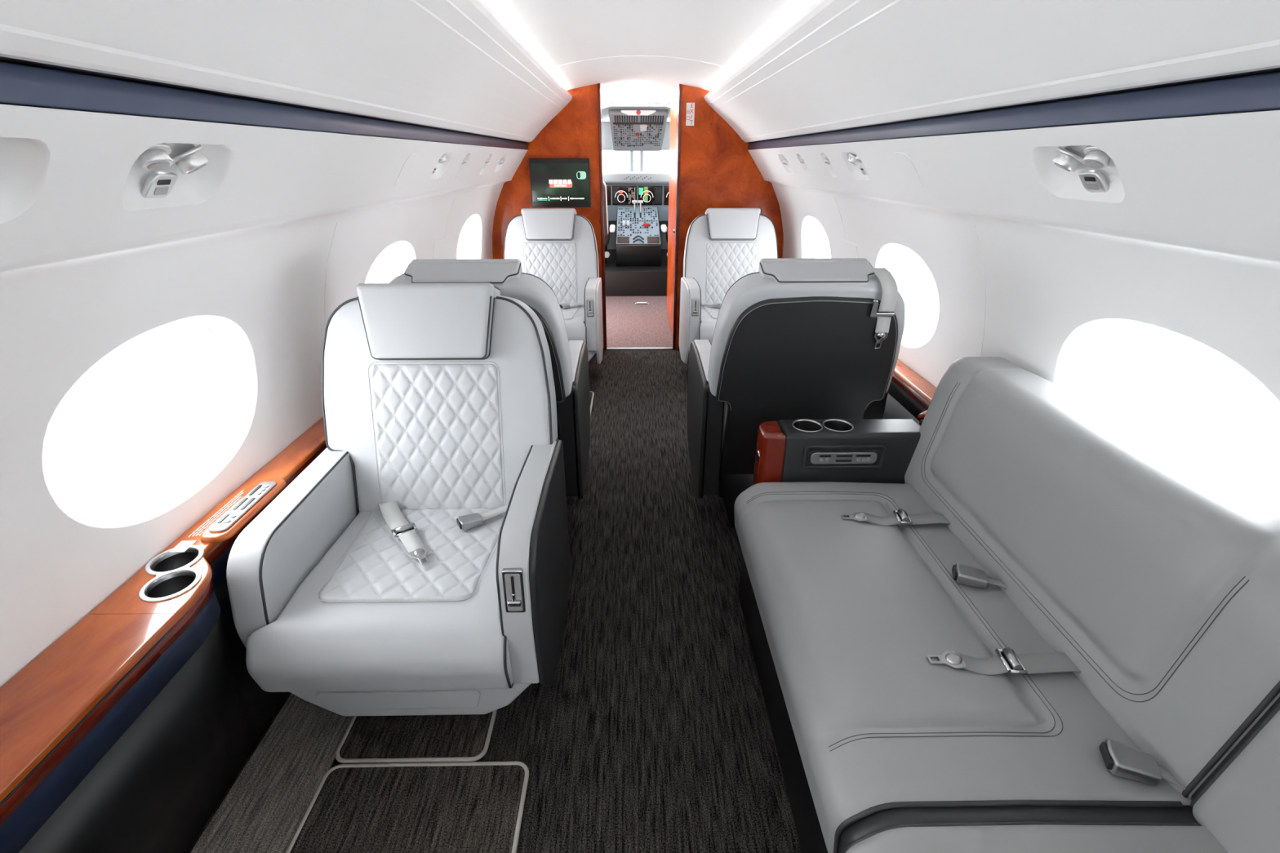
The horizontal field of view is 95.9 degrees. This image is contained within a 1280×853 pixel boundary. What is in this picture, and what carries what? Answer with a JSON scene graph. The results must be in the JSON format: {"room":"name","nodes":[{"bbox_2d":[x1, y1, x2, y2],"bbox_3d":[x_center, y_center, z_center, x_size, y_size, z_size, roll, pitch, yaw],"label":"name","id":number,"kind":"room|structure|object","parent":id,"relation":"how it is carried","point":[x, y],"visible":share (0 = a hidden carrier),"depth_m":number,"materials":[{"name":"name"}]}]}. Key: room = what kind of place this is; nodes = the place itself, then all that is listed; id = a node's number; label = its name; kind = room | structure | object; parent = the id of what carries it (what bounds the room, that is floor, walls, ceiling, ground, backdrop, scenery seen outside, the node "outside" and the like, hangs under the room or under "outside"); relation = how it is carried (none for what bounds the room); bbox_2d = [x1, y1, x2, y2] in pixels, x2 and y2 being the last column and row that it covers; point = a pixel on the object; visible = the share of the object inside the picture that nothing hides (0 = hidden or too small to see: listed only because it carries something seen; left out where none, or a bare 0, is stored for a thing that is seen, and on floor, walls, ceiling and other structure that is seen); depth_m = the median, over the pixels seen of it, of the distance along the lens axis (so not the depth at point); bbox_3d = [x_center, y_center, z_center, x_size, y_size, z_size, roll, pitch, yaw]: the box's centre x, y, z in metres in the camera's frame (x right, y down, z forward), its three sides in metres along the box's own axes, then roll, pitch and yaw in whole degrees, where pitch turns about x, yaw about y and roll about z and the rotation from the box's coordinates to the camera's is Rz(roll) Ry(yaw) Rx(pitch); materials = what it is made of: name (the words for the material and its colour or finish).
{"room":"aircraft cabin","nodes":[
{"label":"aircraft cabin","id":0,"kind":"room"},
{"bbox_2d":[0,177,511,687],"bbox_3d":[-0.943,0.187,1.357,0.210,1.238,6.418,0,25,-1],"label":"wall","id":1,"kind":"structure","parent":0,"point":[61,313],"depth_m":1.12,"materials":[{"name":"white plastic"}]},
{"bbox_2d":[0,137,50,223],"bbox_3d":[-0.772,-0.271,0.633,0.084,0.109,0.236,0,25,-1],"label":"passenger service unit","id":2,"kind":"object","parent":1,"relation":"attached to","point":[24,162],"visible":0.96,"depth_m":0.73,"materials":[{"name":"white"}]},
{"bbox_2d":[41,315,257,528],"bbox_3d":[-1.040,-0.028,1.259,0.142,0.398,0.610,0,25,-1],"label":"window","id":3,"kind":"structure","parent":1,"relation":"in","point":[230,426],"depth_m":1.42,"materials":[{"name":"white plastic"}]},
{"bbox_2d":[121,142,233,210],"bbox_3d":[-0.778,-0.427,0.968,0.084,0.109,0.236,0,25,-1],"label":"passenger service unit","id":4,"kind":"object","parent":1,"relation":"attached to","point":[166,175],"visible":0.91,"depth_m":0.98,"materials":[{"name":"white"}]},
{"bbox_2d":[171,144,208,173],"bbox_3d":[-0.779,-0.459,0.991,0.060,0.047,0.062,0,25,-1],"label":"light","id":5,"kind":"object","parent":4,"relation":"attached to","point":[187,158],"depth_m":0.98,"materials":[{"name":"grey plastic"}]},
{"bbox_2d":[0,103,527,262],"bbox_3d":[-0.781,-0.580,1.330,0.123,0.177,5.825,0,25,-1],"label":"trim","id":6,"kind":"structure","parent":1,"relation":"attached to","point":[273,172],"depth_m":1.03,"materials":[{"name":"white plastic"}]},
{"bbox_2d":[324,222,337,328],"bbox_3d":[-0.979,-0.380,1.858,0.123,0.526,0.002,0,25,-1],"label":"trim","id":7,"kind":"structure","parent":1,"relation":"attached to","point":[336,223],"depth_m":1.81,"materials":[{"name":"white plastic"}]},
{"bbox_2d":[368,240,416,274],"bbox_3d":[-1.060,-0.569,2.425,0.142,0.398,0.610,0,25,-1],"label":"window","id":8,"kind":"structure","parent":1,"relation":"in","point":[406,251],"depth_m":2.59,"materials":[{"name":"white plastic"}]},
{"bbox_2d":[395,152,419,185],"bbox_3d":[-0.789,-0.874,1.957,0.072,0.101,0.110,0,25,-1],"label":"speaker cover","id":9,"kind":"object","parent":1,"relation":"attached to","point":[410,163],"visible":1,"depth_m":1.95,"materials":[{"name":"white plastic"}]},
{"bbox_2d":[433,236,447,258],"bbox_3d":[-1.032,-0.895,2.985,0.031,0.140,0.220,0,25,-1],"label":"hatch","id":10,"kind":"object","parent":1,"relation":"attached to","point":[440,246],"visible":0.6,"depth_m":2.97,"materials":[{"name":"white plastic"}]},
{"bbox_2d":[430,152,453,179],"bbox_3d":[-0.799,-1.048,2.306,0.081,0.109,0.170,0,25,-1],"label":"passenger service unit","id":11,"kind":"object","parent":1,"relation":"attached to","point":[444,161],"visible":0.59,"depth_m":2.37,"materials":[{"name":"white"}]},
{"bbox_2d":[438,153,446,163],"bbox_3d":[-0.802,-1.078,2.318,0.044,0.036,0.044,0,25,-1],"label":"light","id":12,"kind":"object","parent":11,"relation":"attached to","point":[443,158],"depth_m":2.31,"materials":[{"name":"grey plastic"}]},
{"bbox_2d":[455,153,470,177],"bbox_3d":[-0.803,-1.182,2.595,0.079,0.109,0.080,0,25,-1],"label":"passenger service unit","id":13,"kind":"object","parent":1,"relation":"attached to","point":[465,159],"visible":0.46,"depth_m":2.63,"materials":[{"name":"white"}]},
{"bbox_2d":[467,213,481,258],"bbox_3d":[-1.080,-1.110,3.590,0.142,0.398,0.610,0,25,-1],"label":"window","id":14,"kind":"structure","parent":1,"relation":"in","point":[475,221],"depth_m":3.83,"materials":[{"name":"white plastic"}]},
{"bbox_2d":[479,154,492,174],"bbox_3d":[-0.810,-1.374,3.009,0.079,0.109,0.080,0,25,-1],"label":"passenger service unit","id":15,"kind":"object","parent":1,"relation":"attached to","point":[485,165],"visible":0.4,"depth_m":3.04,"materials":[{"name":"white"}]},
{"bbox_2d":[493,154,507,173],"bbox_3d":[-0.816,-1.534,3.354,0.079,0.109,0.150,0,25,-1],"label":"passenger service unit","id":16,"kind":"object","parent":1,"relation":"attached to","point":[501,162],"visible":0.36,"depth_m":3.40,"materials":[{"name":"white"}]},
{"bbox_2d":[187,296,801,852],"bbox_3d":[0.018,0.225,2.779,2.120,0.032,7.750,0,25,-1],"label":"floor","id":17,"kind":"structure","parent":0,"point":[651,732],"depth_m":1.68,"materials":[{"name":"grey carpet"}]},
{"bbox_2d":[0,416,326,852],"bbox_3d":[-0.946,0.327,1.806,0.168,0.602,5.630,0,25,-1],"label":"ledge","id":18,"kind":"object","parent":17,"relation":"on","point":[127,733],"visible":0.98,"depth_m":1.05,"materials":[{"name":"brown wood"}]},
{"bbox_2d":[200,478,286,542],"bbox_3d":[-0.937,0.189,1.373,0.066,0.022,0.260,0,25,-1],"label":"control panel","id":19,"kind":"object","parent":18,"relation":"on","point":[239,514],"visible":1,"depth_m":1.34,"materials":[{"name":"silver metal"}]},
{"bbox_2d":[190,693,353,852],"bbox_3d":[-0.861,0.995,1.081,0.210,0.004,2.350,0,25,-1],"label":"floor panel","id":20,"kind":"object","parent":17,"relation":"on","point":[265,806],"visible":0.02,"depth_m":1.38,"materials":[{"name":"grey carpet"}]},
{"bbox_2d":[226,282,570,716],"bbox_3d":[-0.557,0.213,1.504,0.673,1.067,0.760,0,25,-1],"label":"seat","id":21,"kind":"object","parent":17,"relation":"on","point":[420,564],"visible":1,"depth_m":1.47,"materials":[{"name":"grey leather"}]},
{"bbox_2d":[245,511,513,692],"bbox_3d":[-0.568,0.410,1.466,0.560,0.186,0.528,0,25,-1],"label":"seat cushion","id":22,"kind":"object","parent":21,"relation":"on","point":[362,613],"depth_m":1.27,"materials":[{"name":"grey leather"}]},
{"bbox_2d":[285,761,528,852],"bbox_3d":[-0.509,1.054,0.946,0.496,0.011,1.056,0,25,-1],"label":"floor panel","id":23,"kind":"object","parent":17,"relation":"on","point":[471,806],"visible":1,"depth_m":1.32,"materials":[{"name":"grey carpet"}]},
{"bbox_2d":[335,709,497,764],"bbox_3d":[-0.576,0.794,1.504,0.381,0.011,0.173,0,25,-1],"label":"floor panel","id":24,"kind":"object","parent":17,"relation":"on","point":[411,739],"visible":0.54,"depth_m":1.48,"materials":[{"name":"grey carpet"}]},
{"bbox_2d":[388,258,590,499],"bbox_3d":[-0.565,-0.157,2.302,0.673,1.067,0.760,0,25,-1],"label":"seat","id":25,"kind":"object","parent":17,"relation":"on","point":[569,358],"visible":0.19,"depth_m":1.89,"materials":[{"name":"grey leather"}]},
{"bbox_2d":[503,208,603,364],"bbox_3d":[-0.593,-0.839,3.771,0.668,1.067,0.760,0,25,-1],"label":"seat","id":26,"kind":"object","parent":17,"relation":"on","point":[557,246],"visible":0.58,"depth_m":3.83,"materials":[{"name":"grey leather"}]},
{"bbox_2d":[564,306,587,347],"bbox_3d":[-0.606,-0.642,3.734,0.560,0.186,0.528,0,25,-1],"label":"seat cushion","id":27,"kind":"object","parent":26,"relation":"on","point":[575,323],"depth_m":3.51,"materials":[{"name":"grey leather"}]},
{"bbox_2d":[635,302,649,305],"bbox_3d":[0.024,-1.264,5.919,0.150,0.025,0.040,0,25,-1],"label":"handle","id":28,"kind":"object","parent":17,"relation":"on","point":[636,303],"visible":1,"depth_m":5.91,"materials":[{"name":"silver metal"}]},
{"bbox_2d":[679,208,777,363],"bbox_3d":[0.617,-0.847,3.788,0.668,1.067,0.760,0,25,-1],"label":"seat","id":29,"kind":"object","parent":17,"relation":"on","point":[723,246],"visible":0.57,"depth_m":3.84,"materials":[{"name":"grey leather"}]},
{"bbox_2d":[697,306,716,343],"bbox_3d":[0.633,-0.651,3.751,0.560,0.186,0.528,0,25,-1],"label":"seat cushion","id":30,"kind":"object","parent":29,"relation":"on","point":[707,322],"depth_m":3.52,"materials":[{"name":"grey leather"}]},
{"bbox_2d":[687,257,905,528],"bbox_3d":[0.562,-0.162,2.311,0.673,1.067,0.775,0,25,-1],"label":"seat","id":31,"kind":"object","parent":17,"relation":"on","point":[793,338],"visible":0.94,"depth_m":1.93,"materials":[{"name":"grey leather"}]},
{"bbox_2d":[883,359,936,425],"bbox_3d":[0.982,-0.320,3.204,0.177,0.598,2.610,0,25,-1],"label":"ledge","id":32,"kind":"object","parent":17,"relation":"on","point":[909,395],"visible":0.06,"depth_m":2.22,"materials":[{"name":"brown wood"}]},
{"bbox_2d":[733,356,1279,852],"bbox_3d":[0.702,0.636,0.859,0.790,0.843,2.242,0,25,-1],"label":"sofa","id":33,"kind":"object","parent":17,"relation":"on","point":[1060,633],"visible":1,"depth_m":1.06,"materials":[{"name":"grey leather"}]},
{"bbox_2d":[752,418,920,484],"bbox_3d":[0.630,0.244,1.914,0.519,0.544,0.133,0,25,-1],"label":"console","id":34,"kind":"object","parent":33,"relation":"attached to","point":[877,451],"visible":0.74,"depth_m":1.78,"materials":[{"name":"black plastic"}]},
{"bbox_2d":[733,481,1191,852],"bbox_3d":[0.599,0.440,1.377,0.600,0.173,1.004,0,25,-1],"label":"seat cushion","id":35,"kind":"object","parent":33,"relation":"on","point":[864,608],"depth_m":1.11,"materials":[{"name":"grey leather"}]},
{"bbox_2d":[845,825,1228,852],"bbox_3d":[0.616,0.905,0.381,0.599,0.167,1.150,0,25,-1],"label":"seat cushion","id":36,"kind":"object","parent":33,"relation":"on","point":[867,838],"depth_m":0.84,"materials":[{"name":"grey leather"}]},
{"bbox_2d":[600,106,670,119],"bbox_3d":[-0.017,-2.773,6.734,1.800,1.560,1.850,0,25,-1],"label":"wall","id":37,"kind":"structure","parent":0,"point":[605,110],"depth_m":5.78,"materials":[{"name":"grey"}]},
{"bbox_2d":[604,266,667,271],"bbox_3d":[-0.015,-1.725,6.321,0.720,0.004,0.322,0,25,-1],"label":"trim","id":38,"kind":"structure","parent":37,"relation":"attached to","point":[609,268],"depth_m":6.31,"materials":[{"name":"black plastic"}]},
{"bbox_2d":[608,108,668,151],"bbox_3d":[-0.023,-3.187,6.233,0.599,0.371,0.884,0,25,-1],"label":"panel","id":39,"kind":"object","parent":37,"relation":"attached to","point":[628,132],"visible":1,"depth_m":6.13,"materials":[{"name":"grey plastic"}]},
{"bbox_2d":[621,110,656,115],"bbox_3d":[-0.016,-3.129,5.750,0.349,0.045,0.096,0,25,-1],"label":"dome light","id":40,"kind":"object","parent":39,"relation":"attached to","point":[626,112],"visible":1,"depth_m":5.72,"materials":[{"name":"white plastic"}]},
{"bbox_2d":[601,120,670,248],"bbox_3d":[-0.027,-3.013,7.323,1.840,1.500,0.580,0,25,-1],"label":"wall","id":41,"kind":"structure","parent":0,"point":[606,141],"depth_m":7.21,"materials":[{"name":"grey plastic"}]},
{"bbox_2d":[604,248,667,296],"bbox_3d":[-0.007,-1.945,7.146,1.800,0.292,2.000,0,25,-1],"label":"floor","id":42,"kind":"structure","parent":0,"point":[617,283],"depth_m":6.24,"materials":[{"name":"black laminate"}]},
{"bbox_2d":[603,180,615,264],"bbox_3d":[-0.577,-2.328,6.542,0.590,0.910,0.616,0,25,-1],"label":"seat","id":43,"kind":"object","parent":42,"relation":"on","point":[612,227],"visible":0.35,"depth_m":6.36,"materials":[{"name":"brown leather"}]},
{"bbox_2d":[604,230,609,245],"bbox_3d":[-0.578,-2.191,6.686,0.440,0.140,0.470,0,25,-1],"label":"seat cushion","id":44,"kind":"object","parent":43,"relation":"on","point":[606,239],"depth_m":6.49,"materials":[{"name":"brown leather"}]},
{"bbox_2d":[615,200,661,266],"bbox_3d":[-0.025,-2.301,6.793,0.500,0.643,1.020,0,25,-1],"label":"pedestal","id":45,"kind":"object","parent":42,"relation":"on","point":[637,243],"visible":1,"depth_m":6.49,"materials":[{"name":"grey plastic"}]},
{"bbox_2d":[605,183,669,221],"bbox_3d":[-0.035,-2.834,7.264,1.600,0.445,0.316,0,25,-1],"label":"panel","id":46,"kind":"object","parent":45,"relation":"attached to","point":[618,194],"visible":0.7,"depth_m":7.10,"materials":[{"name":"black plastic"}]},
{"bbox_2d":[602,171,669,183],"bbox_3d":[-0.034,-3.076,7.117,1.500,0.127,0.460,0,25,-1],"label":"glareshield","id":47,"kind":"object","parent":46,"relation":"on","point":[609,177],"visible":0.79,"depth_m":6.96,"materials":[{"name":"grey plastic"}]},
{"bbox_2d":[616,206,660,244],"bbox_3d":[-0.025,-2.368,6.750,0.486,0.316,0.990,0,25,-1],"label":"switch plate","id":48,"kind":"object","parent":45,"relation":"attached to","point":[634,224],"depth_m":6.68,"materials":[{"name":"blue"}]},
{"bbox_2d":[661,224,668,256],"bbox_3d":[0.533,-2.335,6.558,0.590,0.910,0.616,0,25,-1],"label":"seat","id":49,"kind":"object","parent":42,"relation":"on","point":[664,228],"visible":0.09,"depth_m":6.43,"materials":[{"name":"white leather"}]},
{"bbox_2d":[492,83,783,349],"bbox_3d":[-0.013,-1.460,4.167,2.320,1.860,0.062,0,25,-1],"label":"wall","id":50,"kind":"structure","parent":0,"point":[716,168],"depth_m":4.01,"materials":[{"name":"brown wood"}]},
{"bbox_2d":[0,56,528,150],"bbox_3d":[-0.728,-0.682,1.284,0.021,0.044,5.825,0,25,-1],"label":"trim","id":51,"kind":"structure","parent":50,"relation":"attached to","point":[20,84],"depth_m":0.89,"materials":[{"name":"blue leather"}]},
{"bbox_2d":[0,0,572,142],"bbox_3d":[-0.554,-0.831,1.217,0.303,0.281,5.825,0,25,-1],"label":"ceiling panel","id":52,"kind":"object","parent":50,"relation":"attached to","point":[451,64],"depth_m":1.09,"materials":[{"name":"white plastic"}]},
{"bbox_2d":[528,158,591,207],"bbox_3d":[-0.554,-1.694,4.013,0.412,0.312,0.024,0,25,-1],"label":"wall screen","id":53,"kind":"object","parent":50,"relation":"attached to","point":[554,182],"visible":1,"depth_m":4.00,"materials":[{"name":"black glass"}]},
{"bbox_2d":[606,346,672,349],"bbox_3d":[-0.003,-0.616,4.549,0.520,0.008,0.040,0,25,-1],"label":"trim","id":54,"kind":"structure","parent":50,"relation":"attached to","point":[611,348],"depth_m":4.54,"materials":[{"name":"grey metal"}]},
{"bbox_2d":[666,90,678,335],"bbox_3d":[0.269,-1.706,4.753,0.047,1.788,1.050,0,25,-1],"label":"door","id":55,"kind":"structure","parent":50,"relation":"in","point":[674,102],"depth_m":4.76,"materials":[{"name":"brown wood"}]},
{"bbox_2d":[685,102,694,125],"bbox_3d":[0.336,-2.086,3.854,0.056,0.136,0.009,0,25,-1],"label":"exit sign","id":56,"kind":"object","parent":50,"relation":"attached to","point":[690,113],"visible":1,"depth_m":3.85,"materials":[{"name":"white plastic"}]},
{"bbox_2d":[703,0,1279,142],"bbox_3d":[0.619,-0.839,1.234,0.303,0.281,5.825,0,25,-1],"label":"ceiling panel","id":57,"kind":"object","parent":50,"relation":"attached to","point":[838,64],"depth_m":1.16,"materials":[{"name":"white plastic"}]},
{"bbox_2d":[746,67,1279,150],"bbox_3d":[0.793,-0.692,1.305,0.021,0.044,5.825,0,25,-1],"label":"trim","id":58,"kind":"structure","parent":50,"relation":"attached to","point":[1255,92],"depth_m":1.00,"materials":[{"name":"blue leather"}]},
{"bbox_2d":[600,80,678,106],"bbox_3d":[-0.028,-2.531,4.759,1.900,0.405,1.935,0,25,-1],"label":"ceiling","id":59,"kind":"structure","parent":0,"point":[637,84],"depth_m":4.21,"materials":[{"name":"white plastic"}]},
{"bbox_2d":[600,88,677,102],"bbox_3d":[-0.028,-2.695,4.702,0.600,0.006,1.000,0,25,-1],"label":"recessed light","id":60,"kind":"object","parent":59,"relation":"in","point":[606,95],"visible":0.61,"depth_m":4.62,"materials":[{"name":"white plastic"}]},
{"bbox_2d":[483,0,817,90],"bbox_3d":[0.033,-1.000,1.149,1.080,0.083,5.825,0,25,-1],"label":"ceiling","id":61,"kind":"structure","parent":0,"point":[724,33],"depth_m":2.25,"materials":[{"name":"white plastic"}]},
{"bbox_2d":[546,54,735,70],"bbox_3d":[0.003,-1.806,2.867,1.002,0.073,0.007,0,25,-1],"label":"trim","id":62,"kind":"structure","parent":61,"relation":"attached to","point":[636,55],"depth_m":2.86,"materials":[{"name":"white plastic"}]},
{"bbox_2d":[763,177,1279,400],"bbox_3d":[1.016,0.161,1.414,0.210,1.238,6.352,0,25,-1],"label":"wall","id":63,"kind":"structure","parent":0,"point":[1046,279],"depth_m":1.48,"materials":[{"name":"white plastic"}]},
{"bbox_2d":[777,154,793,173],"bbox_3d":[0.815,-1.465,3.204,0.079,0.109,0.170,0,25,-1],"label":"passenger service unit","id":64,"kind":"object","parent":63,"relation":"attached to","point":[784,161],"visible":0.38,"depth_m":3.26,"materials":[{"name":"white"}]},
{"bbox_2d":[796,153,810,175],"bbox_3d":[0.821,-1.311,2.873,0.079,0.109,0.090,0,25,-1],"label":"passenger service unit","id":65,"kind":"object","parent":63,"relation":"attached to","point":[800,158],"visible":0.51,"depth_m":2.91,"materials":[{"name":"white"}]},
{"bbox_2d":[800,215,817,257],"bbox_3d":[1.077,-1.057,3.475,0.142,0.398,0.610,0,25,-1],"label":"window","id":66,"kind":"structure","parent":63,"relation":"in","point":[808,222],"depth_m":3.71,"materials":[{"name":"white plastic"}]},
{"bbox_2d":[820,152,836,177],"bbox_3d":[0.827,-1.142,2.507,0.079,0.109,0.090,0,25,-1],"label":"passenger service unit","id":67,"kind":"object","parent":63,"relation":"attached to","point":[824,157],"visible":0.53,"depth_m":2.54,"materials":[{"name":"white"}]},
{"bbox_2d":[841,240,857,257],"bbox_3d":[1.049,-0.852,2.892,0.031,0.140,0.220,0,25,-1],"label":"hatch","id":68,"kind":"object","parent":63,"relation":"attached to","point":[849,250],"visible":0.53,"depth_m":2.88,"materials":[{"name":"white plastic"}]},
{"bbox_2d":[840,151,869,180],"bbox_3d":[0.833,-1.006,2.216,0.082,0.109,0.200,0,25,-1],"label":"passenger service unit","id":69,"kind":"object","parent":63,"relation":"attached to","point":[852,162],"visible":0.68,"depth_m":2.27,"materials":[{"name":"white"}]},
{"bbox_2d":[848,152,857,164],"bbox_3d":[0.834,-1.037,2.232,0.051,0.041,0.052,0,25,-1],"label":"light","id":70,"kind":"object","parent":69,"relation":"attached to","point":[853,156],"depth_m":2.23,"materials":[{"name":"grey plastic"}]},
{"bbox_2d":[875,243,939,348],"bbox_3d":[1.096,-0.537,2.355,0.142,0.398,0.610,0,25,-1],"label":"window","id":71,"kind":"structure","parent":63,"relation":"in","point":[886,255],"depth_m":2.46,"materials":[{"name":"white plastic"}]},
{"bbox_2d":[893,151,922,187],"bbox_3d":[0.836,-0.800,1.798,0.072,0.101,0.110,0,25,-1],"label":"speaker cover","id":72,"kind":"object","parent":63,"relation":"attached to","point":[906,166],"visible":1,"depth_m":1.79,"materials":[{"name":"white plastic"}]},
{"bbox_2d":[974,225,986,356],"bbox_3d":[1.033,-0.347,1.786,0.123,0.526,0.002,0,25,-1],"label":"trim","id":73,"kind":"structure","parent":63,"relation":"attached to","point":[975,225],"depth_m":1.76,"materials":[{"name":"white plastic"}]},
{"bbox_2d":[748,110,1279,252],"bbox_3d":[0.846,-0.591,1.353,0.123,0.177,5.825,0,25,-1],"label":"wall panel","id":74,"kind":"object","parent":63,"relation":"attached to","point":[1214,179],"depth_m":1.01,"materials":[{"name":"white plastic"}]},
{"bbox_2d":[1031,145,1124,203],"bbox_3d":[0.853,-0.497,1.120,0.084,0.109,0.230,0,25,-1],"label":"passenger service unit","id":75,"kind":"object","parent":63,"relation":"attached to","point":[1078,172],"visible":0.9,"depth_m":1.13,"materials":[{"name":"white"}]},
{"bbox_2d":[1053,146,1083,171],"bbox_3d":[0.853,-0.529,1.141,0.059,0.046,0.060,0,25,-1],"label":"light","id":76,"kind":"object","parent":75,"relation":"attached to","point":[1069,158],"depth_m":1.13,"materials":[{"name":"grey plastic"}]},
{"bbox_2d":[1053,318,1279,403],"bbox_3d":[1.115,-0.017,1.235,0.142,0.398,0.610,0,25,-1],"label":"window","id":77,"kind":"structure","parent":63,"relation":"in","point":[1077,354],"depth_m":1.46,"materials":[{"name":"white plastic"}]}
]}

